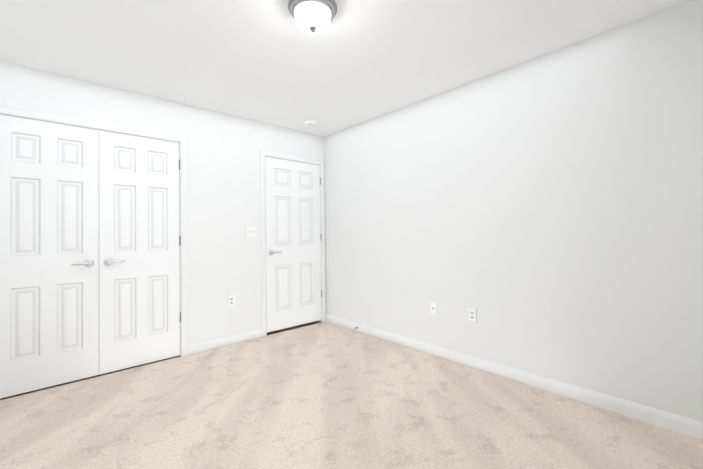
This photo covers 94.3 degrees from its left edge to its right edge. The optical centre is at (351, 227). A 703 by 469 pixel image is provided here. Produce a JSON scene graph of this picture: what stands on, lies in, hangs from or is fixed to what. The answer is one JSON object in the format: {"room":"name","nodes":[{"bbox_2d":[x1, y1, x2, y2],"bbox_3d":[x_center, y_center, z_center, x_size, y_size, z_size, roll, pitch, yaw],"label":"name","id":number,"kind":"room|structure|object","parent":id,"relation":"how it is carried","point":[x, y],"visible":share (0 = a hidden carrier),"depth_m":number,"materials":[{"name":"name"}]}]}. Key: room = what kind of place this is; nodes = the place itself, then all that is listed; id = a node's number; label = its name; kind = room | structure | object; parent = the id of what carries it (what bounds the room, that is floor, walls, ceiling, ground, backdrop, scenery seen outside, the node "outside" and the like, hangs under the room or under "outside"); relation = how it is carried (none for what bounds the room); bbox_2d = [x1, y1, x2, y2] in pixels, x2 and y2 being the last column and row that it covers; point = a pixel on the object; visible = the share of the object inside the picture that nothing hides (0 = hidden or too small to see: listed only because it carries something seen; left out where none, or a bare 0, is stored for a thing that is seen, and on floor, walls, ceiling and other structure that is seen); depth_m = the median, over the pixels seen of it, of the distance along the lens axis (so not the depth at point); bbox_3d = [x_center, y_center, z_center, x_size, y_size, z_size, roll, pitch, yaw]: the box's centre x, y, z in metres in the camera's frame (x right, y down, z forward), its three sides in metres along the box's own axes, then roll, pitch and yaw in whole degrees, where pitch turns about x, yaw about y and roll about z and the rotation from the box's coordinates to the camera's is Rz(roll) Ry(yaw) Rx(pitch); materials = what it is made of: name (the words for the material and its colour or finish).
{"room":"empty bedroom","nodes":[
{"label":"empty bedroom","id":0,"kind":"room"},
{"bbox_2d":[0,321,319,399],"bbox_3d":[-1.834,1.284,3.589,3.390,0.074,0.998,0,-1,-42],"label":"floor","id":1,"kind":"structure","parent":0,"point":[290,328],"depth_m":2.87,"materials":[{"name":"brown carpet"}]},
{"bbox_2d":[0,322,702,468],"bbox_3d":[-0.142,1.228,1.722,3.390,0.080,4.042,0,-1,-42],"label":"floor carpet","id":2,"kind":"object","parent":1,"relation":"on","point":[324,395],"visible":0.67,"depth_m":2.03,"materials":[{"name":"beige carpet"}]},
{"bbox_2d":[0,61,325,344],"bbox_3d":[-1.555,0.017,3.282,3.150,2.430,0.120,0,-1,-42],"label":"wall","id":3,"kind":"structure","parent":0,"point":[223,204],"depth_m":3.31,"materials":[{"name":"paint"}]},
{"bbox_2d":[0,114,98,397],"bbox_3d":[-2.318,0.203,2.489,0.618,2.030,0.095,0,-1,-42],"label":"closet door","id":4,"kind":"structure","parent":3,"relation":"in","point":[49,254],"depth_m":2.50,"materials":[{"name":"paint"}]},
{"bbox_2d":[0,105,187,356],"bbox_3d":[-2.136,0.200,2.751,1.265,2.063,0.120,0,-1,-42],"label":"door frame","id":5,"kind":"structure","parent":3,"relation":"attached to","point":[179,188],"depth_m":3.10,"materials":[{"name":"paint"}]},
{"bbox_2d":[99,130,180,374],"bbox_3d":[-1.858,0.203,2.906,0.618,2.030,0.095,0,-1,-42],"label":"closet door","id":6,"kind":"structure","parent":3,"relation":"in","point":[139,272],"depth_m":2.89,"materials":[{"name":"paint"}]},
{"bbox_2d":[188,329,261,354],"bbox_3d":[-1.291,1.185,3.399,0.772,0.092,0.013,0,-1,-42],"label":"baseboard","id":7,"kind":"structure","parent":3,"relation":"attached to","point":[219,342],"depth_m":3.36,"materials":[{"name":"paint"}]},
{"bbox_2d":[228,295,234,306],"bbox_3d":[-1.266,0.776,3.436,0.072,0.116,0.010,0,-1,-42],"label":"outlet","id":8,"kind":"object","parent":3,"relation":"attached to","point":[231,300],"visible":1,"depth_m":3.43,"materials":[{"name":"plastic"}]},
{"bbox_2d":[246,227,255,236],"bbox_3d":[-1.105,0.051,3.594,0.116,0.116,0.020,0,-1,-42],"label":"switch plate","id":9,"kind":"object","parent":3,"relation":"attached to","point":[250,231],"visible":1,"depth_m":3.60,"materials":[{"name":"plastic"}]},
{"bbox_2d":[260,150,325,336],"bbox_3d":[-0.722,0.179,4.021,0.904,2.107,0.137,0,-1,-42],"label":"door frame","id":10,"kind":"structure","parent":3,"relation":"attached to","point":[263,153],"depth_m":3.77,"materials":[{"name":"paint"}]},
{"bbox_2d":[265,157,321,332],"bbox_3d":[-0.677,0.194,3.977,0.782,2.010,0.095,0,-1,-42],"label":"entry door","id":11,"kind":"structure","parent":3,"relation":"in","point":[293,258],"depth_m":3.96,"materials":[{"name":"paint"}]},
{"bbox_2d":[0,0,689,136],"bbox_3d":[-0.511,-1.281,2.132,3.390,0.100,5.040,0,-1,-42],"label":"ceiling","id":12,"kind":"structure","parent":0,"point":[355,62],"depth_m":2.22,"materials":[{"name":"paint"}]},
{"bbox_2d":[304,120,315,125],"bbox_3d":[-0.472,-1.187,3.739,0.136,0.037,0.136,0,-1,-42],"label":"smoke detector","id":13,"kind":"object","parent":12,"relation":"attached to","point":[309,122],"visible":1,"depth_m":3.69,"materials":[{"name":"plastic"}]},
{"bbox_2d":[288,0,336,33],"bbox_3d":[-0.214,-1.159,1.804,0.272,0.162,0.272,0,-1,-42],"label":"ceiling light","id":14,"kind":"object","parent":12,"relation":"attached to","point":[314,16],"visible":1,"depth_m":1.75,"materials":[{"name":"white glass"}]},
{"bbox_2d":[324,0,702,421],"bbox_3d":[0.717,-0.015,3.210,0.120,2.430,5.040,0,-1,-42],"label":"wall","id":15,"kind":"structure","parent":0,"point":[542,215],"depth_m":2.33,"materials":[{"name":"paint"}]},
{"bbox_2d":[430,302,436,314],"bbox_3d":[0.765,0.762,3.054,0.018,0.116,0.072,0,-1,-42],"label":"outlet plate","id":16,"kind":"object","parent":15,"relation":"attached to","point":[433,308],"visible":1,"depth_m":3.05,"materials":[{"name":"plastic"}]},
{"bbox_2d":[468,308,476,322],"bbox_3d":[1.027,0.748,2.771,0.010,0.116,0.072,0,-1,-42],"label":"electrical outlet plate","id":17,"kind":"object","parent":15,"relation":"attached to","point":[472,314],"visible":1,"depth_m":2.77,"materials":[{"name":"plastic"}]},
{"bbox_2d":[326,314,702,439],"bbox_3d":[0.979,1.145,2.821,0.013,0.092,3.920,0,-1,-42],"label":"baseboard","id":18,"kind":"structure","parent":15,"relation":"attached to","point":[674,422],"depth_m":2.32,"materials":[{"name":"paint"}]}
]}

